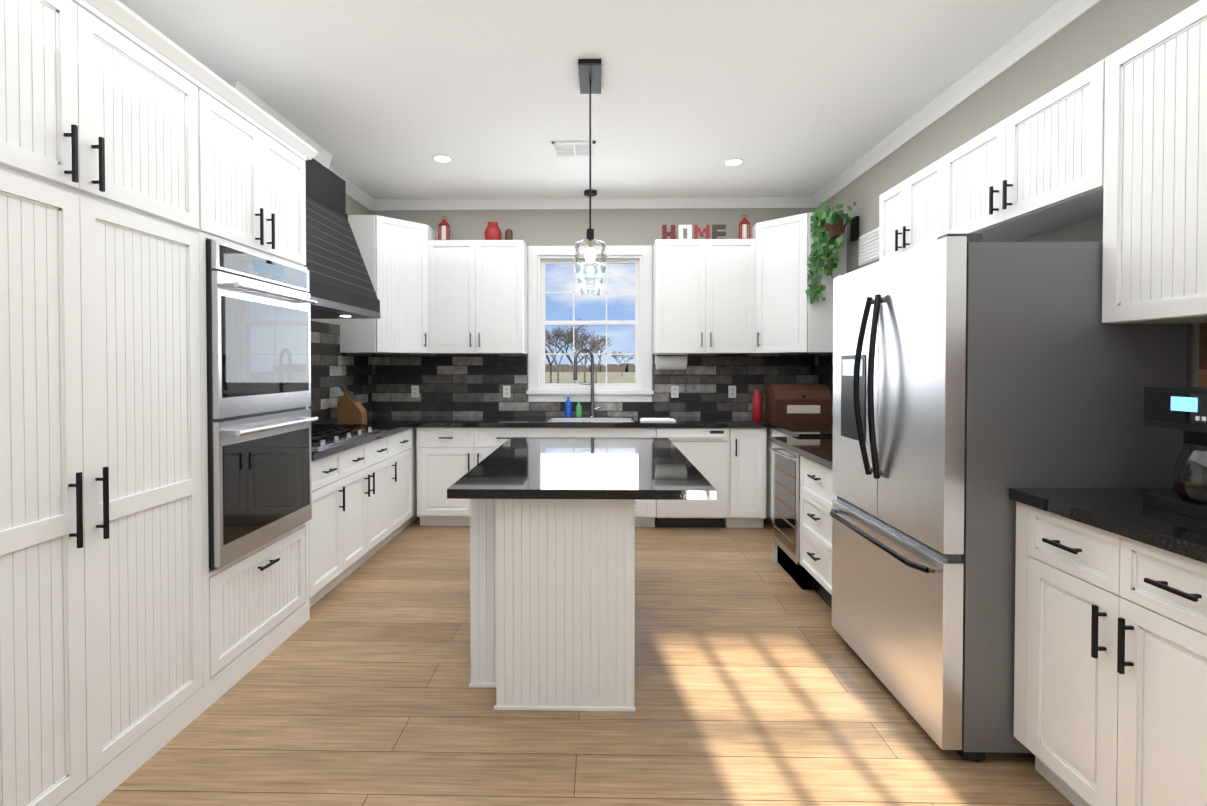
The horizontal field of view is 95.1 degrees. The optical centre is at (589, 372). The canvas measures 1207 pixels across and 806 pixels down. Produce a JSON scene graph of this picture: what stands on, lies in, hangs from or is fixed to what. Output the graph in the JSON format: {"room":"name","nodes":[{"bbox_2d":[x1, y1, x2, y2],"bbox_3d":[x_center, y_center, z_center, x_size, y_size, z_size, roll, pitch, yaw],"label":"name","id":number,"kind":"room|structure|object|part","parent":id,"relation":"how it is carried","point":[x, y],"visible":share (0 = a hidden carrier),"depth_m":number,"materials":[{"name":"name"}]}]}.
{"room":"kitchen","nodes":[
{"label":"kitchen","id":0,"kind":"room"},
{"bbox_2d":[310,194,369,353],"bbox_3d":[-2.289,-0.108,1.399,0.160,3.000,8.270,0,1,1],"label":"wall","id":1,"kind":"structure","parent":0,"point":[353,207],"depth_m":4.95,"materials":[{"name":"grey paint"}]},
{"bbox_2d":[212,84,307,269],"bbox_3d":[-1.873,-0.876,2.632,0.617,0.610,0.795,0,1,1],"label":"upper cabinet","id":2,"kind":"object","parent":1,"relation":"attached to","point":[259,186],"depth_m":2.58,"materials":[{"name":"white paint"}]},
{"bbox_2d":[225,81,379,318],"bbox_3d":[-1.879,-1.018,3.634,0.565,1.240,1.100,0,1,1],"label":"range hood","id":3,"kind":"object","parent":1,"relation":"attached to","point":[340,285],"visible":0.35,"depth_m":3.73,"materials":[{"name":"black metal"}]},
{"bbox_2d":[308,321,371,424],"bbox_3d":[-2.146,0.015,4.201,0.012,0.832,2.274,0,1,1],"label":"tile backsplash","id":4,"kind":"structure","parent":1,"relation":"attached to","point":[330,368],"depth_m":4.57,"materials":[{"name":"grey tile"}]},
{"bbox_2d":[329,166,376,207],"bbox_3d":[-2.106,-1.612,4.722,0.074,0.084,1.079,0,1,1],"label":"crown molding","id":5,"kind":"structure","parent":1,"relation":"attached to","point":[352,190],"depth_m":4.99,"materials":[{"name":"white paint"}]},
{"bbox_2d":[96,517,1073,805],"bbox_3d":[-0.059,1.452,1.377,4.620,0.120,8.270,0,1,1],"label":"floor","id":6,"kind":"structure","parent":0,"point":[758,683],"depth_m":2.20,"materials":[{"name":"brown wood"}]},
{"bbox_2d":[0,0,215,805],"bbox_3d":[-1.891,0.110,1.718,0.617,2.555,1.110,0,1,1],"label":"tall cabinet","id":7,"kind":"object","parent":6,"relation":"on","point":[142,160],"depth_m":1.78,"materials":[{"name":"white paint"}]},
{"bbox_2d":[206,239,317,569],"bbox_3d":[-1.798,0.128,2.645,0.672,1.363,0.738,0,1,1],"label":"double wall oven","id":8,"kind":"object","parent":7,"relation":"in","point":[260,419],"visible":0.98,"depth_m":2.51,"materials":[{"name":"grey metal"}]},
{"bbox_2d":[216,521,309,699],"bbox_3d":[-1.873,1.099,2.661,0.617,0.550,0.758,0,1,1],"label":"base cabinet","id":9,"kind":"object","parent":6,"relation":"on","point":[263,594],"depth_m":2.62,"materials":[{"name":"white paint"}]},
{"bbox_2d":[309,452,348,606],"bbox_3d":[-1.860,0.925,3.292,0.617,0.880,0.445,0,1,1],"label":"base cabinet","id":10,"kind":"object","parent":6,"relation":"on","point":[329,523],"depth_m":3.30,"materials":[{"name":"white paint"}]},
{"bbox_2d":[349,436,396,574],"bbox_3d":[-1.849,0.917,3.853,0.617,0.880,0.892,0,1,1],"label":"base cabinet","id":11,"kind":"object","parent":6,"relation":"on","point":[364,498],"depth_m":3.92,"materials":[{"name":"white paint"}]},
{"bbox_2d":[311,416,434,459],"bbox_3d":[-1.829,0.451,4.217,0.642,0.038,2.309,0,1,1],"label":"countertop","id":12,"kind":"structure","parent":11,"relation":"on","point":[389,425],"depth_m":4.20,"materials":[{"name":"black stone"}]},
{"bbox_2d":[311,424,380,448],"bbox_3d":[-1.834,0.413,3.683,0.520,0.052,0.920,0,1,1],"label":"gas cooktop","id":13,"kind":"object","parent":12,"relation":"in","point":[324,435],"visible":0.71,"depth_m":3.73,"materials":[{"name":"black metal"}]},
{"bbox_2d":[337,385,366,423],"bbox_3d":[-1.947,0.262,4.524,0.200,0.331,0.100,0,1,1],"label":"knife block","id":14,"kind":"object","parent":12,"relation":"on","point":[351,409],"visible":0.94,"depth_m":4.47,"materials":[{"name":"brown wood"}]},
{"bbox_2d":[397,428,416,534],"bbox_3d":[-1.837,0.909,4.473,0.617,0.880,0.562,0,1,1],"label":"base cabinet","id":15,"kind":"object","parent":6,"relation":"on","point":[406,482],"depth_m":4.61,"materials":[{"name":"white paint"}]},
{"bbox_2d":[413,428,417,517],"bbox_3d":[-1.826,0.901,5.040,0.617,0.880,0.676,0,1,1],"label":"base cabinet","id":16,"kind":"object","parent":6,"relation":"on","point":[414,429],"depth_m":4.88,"materials":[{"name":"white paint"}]},
{"bbox_2d":[417,428,542,525],"bbox_3d":[-0.951,0.900,5.052,1.077,0.880,0.617,0,1,1],"label":"base cabinet","id":17,"kind":"object","parent":6,"relation":"on","point":[451,450],"depth_m":4.75,"materials":[{"name":"white paint"}]},
{"bbox_2d":[415,416,766,427],"bbox_3d":[0.013,0.440,5.014,3.006,0.038,0.642,0,1,1],"label":"countertop","id":18,"kind":"structure","parent":17,"relation":"on","point":[437,421],"depth_m":4.73,"materials":[{"name":"black stone"}]},
{"bbox_2d":[565,393,571,416],"bbox_3d":[-0.203,0.304,5.240,0.066,0.225,0.064,0,1,1],"label":"soap bottle","id":19,"kind":"object","parent":18,"relation":"on","point":[568,408],"depth_m":5.22,"materials":[{"name":"blue plastic"}]},
{"bbox_2d":[576,401,581,416],"bbox_3d":[-0.103,0.341,5.249,0.054,0.150,0.054,0,1,-14],"label":"soap bottle","id":20,"kind":"object","parent":18,"relation":"on","point":[578,407],"depth_m":5.23,"materials":[{"name":"green plastic"}]},
{"bbox_2d":[573,348,599,416],"bbox_3d":[-0.023,0.090,5.193,0.253,0.655,0.176,0,1,1],"label":"faucet","id":21,"kind":"object","parent":18,"relation":"on","point":[592,409],"visible":0.98,"depth_m":5.23,"materials":[{"name":"silver metal"}]},
{"bbox_2d":[551,416,630,419],"bbox_3d":[0.012,0.534,4.999,0.776,0.215,0.436,0,1,1],"label":"sink","id":22,"kind":"object","parent":18,"relation":"in","point":[552,417],"depth_m":5.21,"materials":[{"name":"silver metal"}]},
{"bbox_2d":[640,418,675,421],"bbox_3d":[0.600,0.412,4.866,0.300,0.020,0.180,0,1,1],"label":"cloth","id":23,"kind":"object","parent":18,"relation":"on","point":[656,420],"visible":1,"depth_m":4.78,"materials":[{"name":"white fabric"}]},
{"bbox_2d":[469,501,635,710],"bbox_3d":[-0.158,0.930,2.973,0.720,0.880,1.448,0,1,1],"label":"kitchen island","id":24,"kind":"object","parent":6,"relation":"on","point":[552,573],"depth_m":2.26,"materials":[{"name":"white paint"}]},
{"bbox_2d":[447,437,716,500],"bbox_3d":[-0.018,0.469,2.968,1.066,0.038,1.580,0,1,1],"label":"island countertop","id":25,"kind":"structure","parent":24,"relation":"on","point":[522,468],"depth_m":2.50,"materials":[{"name":"black stone"}]},
{"bbox_2d":[543,428,655,526],"bbox_3d":[0.026,0.901,5.032,1.095,0.880,0.617,0,1,1],"label":"base cabinet","id":26,"kind":"object","parent":6,"relation":"on","point":[645,510],"depth_m":4.72,"materials":[{"name":"white paint"}]},
{"bbox_2d":[724,428,765,527],"bbox_3d":[1.354,0.901,5.006,0.324,0.880,0.617,0,1,1],"label":"base cabinet","id":27,"kind":"object","parent":6,"relation":"on","point":[747,446],"depth_m":4.70,"materials":[{"name":"white paint"}]},
{"bbox_2d":[655,428,728,527],"bbox_3d":[0.882,0.904,4.990,0.610,0.875,0.615,0,1,1],"label":"dishwasher","id":28,"kind":"object","parent":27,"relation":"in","point":[705,451],"visible":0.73,"depth_m":4.70,"materials":[{"name":"white plastic"}]},
{"bbox_2d":[766,428,767,517],"bbox_3d":[1.851,0.901,4.982,0.617,0.880,0.648,0,1,1],"label":"base cabinet","id":29,"kind":"object","parent":6,"relation":"on","point":[766,428],"depth_m":4.86,"materials":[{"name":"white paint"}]},
{"bbox_2d":[768,428,795,522],"bbox_3d":[1.837,0.911,4.303,0.617,0.880,0.709,0,1,1],"label":"base cabinet","id":30,"kind":"object","parent":6,"relation":"on","point":[770,453],"depth_m":4.75,"materials":[{"name":"white paint"}]},
{"bbox_2d":[769,443,814,589],"bbox_3d":[1.682,0.930,3.689,0.849,0.850,0.489,0,1,1],"label":"wine cooler","id":31,"kind":"object","parent":6,"relation":"on","point":[786,501],"visible":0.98,"depth_m":3.63,"materials":[{"name":"silver metal"}]},
{"bbox_2d":[800,456,836,608],"bbox_3d":[1.715,0.937,3.154,0.817,0.860,0.564,0,1,1],"label":"base cabinet","id":32,"kind":"object","parent":6,"relation":"on","point":[816,495],"depth_m":3.20,"materials":[{"name":"white paint"}]},
{"bbox_2d":[748,416,832,467],"bbox_3d":[1.720,0.463,4.084,0.842,0.058,2.436,0,1,1],"label":"countertop","id":33,"kind":"structure","parent":32,"relation":"on","point":[813,441],"depth_m":3.83,"materials":[{"name":"black stone"}]},
{"bbox_2d":[752,390,762,419],"bbox_3d":[1.501,0.286,4.936,0.090,0.270,0.088,0,1,1],"label":"canister","id":34,"kind":"object","parent":33,"relation":"on","point":[757,406],"visible":1,"depth_m":4.90,"materials":[{"name":"red ceramic"}]},
{"bbox_2d":[765,384,831,422],"bbox_3d":[1.830,0.263,4.843,0.480,0.320,0.314,0,1,1],"label":"bread box","id":35,"kind":"object","parent":33,"relation":"on","point":[798,403],"visible":1,"depth_m":4.71,"materials":[{"name":"brown wood"}]},
{"bbox_2d":[830,233,1186,761],"bbox_3d":[1.627,0.442,2.390,0.908,1.872,0.930,0,1,1],"label":"refrigerator","id":36,"kind":"object","parent":6,"relation":"on","point":[975,378],"visible":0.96,"depth_m":1.94,"materials":[{"name":"grey metal"}]},
{"bbox_2d":[1014,504,1206,805],"bbox_3d":[1.783,0.917,1.534,0.617,0.944,0.766,0,1,1],"label":"base cabinet","id":37,"kind":"object","parent":6,"relation":"on","point":[1110,682],"depth_m":1.56,"materials":[{"name":"white paint"}]},
{"bbox_2d":[1009,488,1206,563],"bbox_3d":[1.764,0.429,1.206,0.642,0.038,1.408,0,1,1],"label":"countertop","id":38,"kind":"structure","parent":37,"relation":"on","point":[1122,512],"depth_m":1.59,"materials":[{"name":"black stone"}]},
{"bbox_2d":[1143,387,1206,519],"bbox_3d":[1.792,0.224,1.569,0.207,0.360,0.240,0,1,1],"label":"coffee maker","id":39,"kind":"object","parent":38,"relation":"on","point":[1182,408],"visible":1,"depth_m":1.60,"materials":[{"name":"black plastic"}]},
{"bbox_2d":[118,0,1057,198],"bbox_3d":[-0.059,-1.667,1.333,4.620,0.120,8.270,0,1,1],"label":"ceiling","id":40,"kind":"structure","parent":0,"point":[382,99],"depth_m":3.08,"materials":[{"name":"white paint"}]},
{"bbox_2d":[431,155,453,162],"bbox_3d":[-1.132,-1.646,4.241,0.169,0.003,0.169,0,1,-5],"label":"recessed light","id":41,"kind":"object","parent":40,"relation":"in","point":[449,159],"depth_m":4.23,"materials":[{"name":"white paint"}]},
{"bbox_2d":[552,141,595,156],"bbox_3d":[-0.111,-1.639,4.046,0.310,0.011,0.270,0,1,1],"label":"ceiling vent","id":42,"kind":"object","parent":40,"relation":"in","point":[570,148],"visible":0.92,"depth_m":4.02,"materials":[{"name":"white metal"}]},
{"bbox_2d":[580,189,599,292],"bbox_3d":[0.009,-1.196,5.045,0.191,0.924,0.191,0,1,1],"label":"light","id":43,"kind":"object","parent":40,"relation":"hanging from","point":[593,192],"visible":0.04,"depth_m":5.05,"materials":[{"name":"clear glass"}]},
{"bbox_2d":[573,59,607,295],"bbox_3d":[0.004,-1.028,3.017,0.191,1.204,0.300,0,1,1],"label":"pendant light","id":44,"kind":"object","parent":40,"relation":"hanging from","point":[589,76],"visible":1,"depth_m":3.01,"materials":[{"name":"clear glass"}]},
{"bbox_2d":[722,158,744,165],"bbox_3d":[1.127,-1.647,4.316,0.169,0.003,0.169,0,1,-23],"label":"recessed light","id":45,"kind":"object","parent":40,"relation":"in","point":[735,161],"depth_m":4.31,"materials":[{"name":"white paint"}]},
{"bbox_2d":[370,208,813,401],"bbox_3d":[0.021,-0.165,5.409,4.260,3.000,0.160,0,1,1],"label":"wall","id":46,"kind":"structure","parent":0,"point":[537,227],"depth_m":5.31,"materials":[{"name":"grey paint"}]},
{"bbox_2d":[339,215,437,353],"bbox_3d":[-1.777,-0.764,5.022,0.715,1.170,0.662,0,1,1],"label":"upper cabinet","id":47,"kind":"object","parent":46,"relation":"attached to","point":[434,294],"depth_m":4.82,"materials":[{"name":"white paint"}]},
{"bbox_2d":[435,236,527,353],"bbox_3d":[-1.035,-0.696,5.176,0.871,1.030,0.327,0,1,1],"label":"upper cabinet","id":48,"kind":"object","parent":46,"relation":"attached to","point":[481,286],"depth_m":5.02,"materials":[{"name":"white paint"}]},
{"bbox_2d":[438,216,449,239],"bbox_3d":[-1.364,-1.341,5.170,0.100,0.258,0.100,0,1,-5],"label":"decorative lantern","id":49,"kind":"object","parent":48,"relation":"on","point":[444,225],"depth_m":5.14,"materials":[{"name":"red metal"}]},
{"bbox_2d":[484,222,500,239],"bbox_3d":[-0.904,-1.307,5.161,0.157,0.190,0.157,0,1,-11],"label":"vase","id":50,"kind":"object","parent":48,"relation":"on","point":[492,231],"depth_m":5.10,"materials":[{"name":"red ceramic"}]},
{"bbox_2d":[505,229,512,239],"bbox_3d":[-0.754,-1.277,5.159,0.068,0.130,0.068,0,1,-14],"label":"jar","id":51,"kind":"object","parent":48,"relation":"on","point":[508,233],"depth_m":5.13,"materials":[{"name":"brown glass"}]},
{"bbox_2d":[367,197,808,209],"bbox_3d":[-0.032,-1.620,5.273,4.200,0.084,0.074,0,1,1],"label":"crown molding","id":52,"kind":"structure","parent":46,"relation":"attached to","point":[667,202],"depth_m":5.27,"materials":[{"name":"white paint"}]},
{"bbox_2d":[526,245,653,401],"bbox_3d":[0.005,-0.474,5.379,1.220,1.500,0.208,0,1,1],"label":"window","id":53,"kind":"structure","parent":46,"relation":"in","point":[535,394],"depth_m":5.32,"materials":[{"name":"white paint"}]},
{"bbox_3d":[0.006,-0.485,5.405,1.018,1.308,0.156,0,1,1],"label":"back window sash","id":54,"kind":"part","parent":53,"relation":"part of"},
{"bbox_2d":[372,354,811,415],"bbox_3d":[0.019,0.117,5.325,4.296,0.598,0.012,0,1,1],"label":"tile backsplash","id":55,"kind":"structure","parent":46,"relation":"attached to","point":[448,384],"depth_m":5.33,"materials":[{"name":"black tile"}]},
{"bbox_2d":[411,385,418,396],"bbox_3d":[-1.691,0.179,5.350,0.072,0.115,0.007,0,1,1],"label":"electrical outlet plate","id":56,"kind":"object","parent":55,"relation":"attached to","point":[414,388],"depth_m":5.35,"materials":[{"name":"white plastic"}]},
{"bbox_2d":[503,386,510,396],"bbox_3d":[-0.801,0.179,5.332,0.072,0.115,0.007,0,1,1],"label":"electrical outlet plate","id":57,"kind":"object","parent":55,"relation":"attached to","point":[506,389],"depth_m":5.33,"materials":[{"name":"white plastic"}]},
{"bbox_2d":[671,386,678,397],"bbox_3d":[0.819,0.179,5.300,0.072,0.115,0.007,0,1,1],"label":"electrical outlet plate","id":58,"kind":"object","parent":55,"relation":"attached to","point":[674,391],"depth_m":5.30,"materials":[{"name":"white plastic"}]},
{"bbox_2d":[728,386,735,397],"bbox_3d":[1.368,0.180,5.289,0.072,0.115,0.007,0,1,1],"label":"electrical outlet plate","id":59,"kind":"object","parent":55,"relation":"attached to","point":[731,389],"depth_m":5.29,"materials":[{"name":"white plastic"}]},
{"bbox_2d":[652,236,750,353],"bbox_3d":[1.051,-0.696,5.135,0.901,1.030,0.327,0,1,1],"label":"upper cabinet","id":60,"kind":"object","parent":46,"relation":"attached to","point":[699,286],"depth_m":4.98,"materials":[{"name":"white paint"}]},
{"bbox_2d":[654,354,687,369],"bbox_3d":[0.766,-0.106,5.190,0.300,0.149,0.150,0,1,1],"label":"paper towel holder","id":61,"kind":"object","parent":60,"relation":"attached to","point":[670,362],"visible":1,"depth_m":5.14,"materials":[{"name":"white plastic"}]},
{"bbox_2d":[662,215,749,238],"bbox_3d":[1.081,-1.341,5.122,0.810,0.258,0.101,0,1,1],"label":"decorative letters","id":62,"kind":"object","parent":60,"relation":"on","point":[744,223],"visible":0.77,"depth_m":5.11,"materials":[{"name":"red"}]},
{"bbox_2d":[747,212,846,353],"bbox_3d":[1.802,-0.763,4.952,0.715,1.170,0.662,0,1,1],"label":"upper cabinet","id":63,"kind":"object","parent":46,"relation":"attached to","point":[781,318],"depth_m":4.76,"materials":[{"name":"white paint"}]},
{"bbox_2d":[814,0,1204,386],"bbox_3d":[2.170,-0.107,1.311,0.160,3.000,8.270,0,1,1],"label":"wall","id":64,"kind":"structure","parent":0,"point":[1094,36],"depth_m":2.65,"materials":[{"name":"grey paint"}]},
{"bbox_2d":[812,353,832,420],"bbox_3d":[2.136,0.134,4.055,0.012,0.598,2.400,0,1,1],"label":"tile backsplash","id":65,"kind":"structure","parent":64,"relation":"attached to","point":[822,364],"depth_m":5.07,"materials":[{"name":"black tile"}]},
{"bbox_2d":[805,200,858,303],"bbox_3d":[1.972,-0.960,4.441,0.354,0.769,0.352,0,1,1],"label":"ivy plant","id":66,"kind":"object","parent":64,"relation":"hanging from","point":[831,225],"visible":0.98,"depth_m":4.47,"materials":[{"name":"green plant"}]},
{"bbox_2d":[858,227,878,265],"bbox_3d":[2.136,-0.963,4.196,0.018,0.230,0.380,0,1,1],"label":"air vent","id":67,"kind":"object","parent":64,"relation":"in","point":[868,250],"visible":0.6,"depth_m":4.21,"materials":[{"name":"white metal"}]},
{"bbox_2d":[879,164,930,261],"bbox_3d":[1.959,-0.882,3.084,0.327,0.441,0.692,0,1,1],"label":"upper cabinet","id":68,"kind":"object","parent":64,"relation":"attached to","point":[904,209],"depth_m":3.12,"materials":[{"name":"white paint"}]},
{"bbox_2d":[809,0,1100,207],"bbox_3d":[2.053,-1.564,1.294,0.074,0.084,7.949,0,1,1],"label":"crown molding","id":69,"kind":"structure","parent":64,"relation":"attached to","point":[1050,21],"depth_m":3.02,"materials":[{"name":"white paint"}]},
{"bbox_2d":[931,65,1094,241],"bbox_3d":[1.945,-0.872,2.371,0.327,0.441,0.942,0,1,1],"label":"upper cabinet","id":70,"kind":"object","parent":64,"relation":"attached to","point":[1032,172],"depth_m":2.29,"materials":[{"name":"white paint"}]},
{"bbox_2d":[1095,0,1206,323],"bbox_3d":[1.924,-0.620,1.347,0.327,0.916,1.106,0,1,1],"label":"upper cabinet","id":71,"kind":"object","parent":64,"relation":"attached to","point":[1117,140],"depth_m":1.73,"materials":[{"name":"white paint"}]},
{"bbox_2d":[1199,323,1206,386],"bbox_3d":[2.080,0.125,1.192,0.012,0.567,1.400,0,1,1],"label":"backsplash","id":72,"kind":"structure","parent":64,"relation":"attached to","point":[1203,357],"depth_m":1.88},
{"label":"outside","id":73,"kind":"structure","parent":0,"visible":0},
{"bbox_2d":[545,372,634,382],"bbox_3d":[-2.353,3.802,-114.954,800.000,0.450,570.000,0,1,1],"label":"ground","id":74,"kind":"structure","parent":73,"point":[612,377],"depth_m":88.38,"materials":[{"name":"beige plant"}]},
{"bbox_2d":[545,318,634,382],"bbox_3d":[2.448,-3.140,104.321,180.953,7.271,123.194,0,1,1],"label":"trees","id":75,"kind":"object","parent":74,"relation":"on","point":[599,367],"visible":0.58,"depth_m":48.08,"materials":[{"name":"black plant"}]}
]}

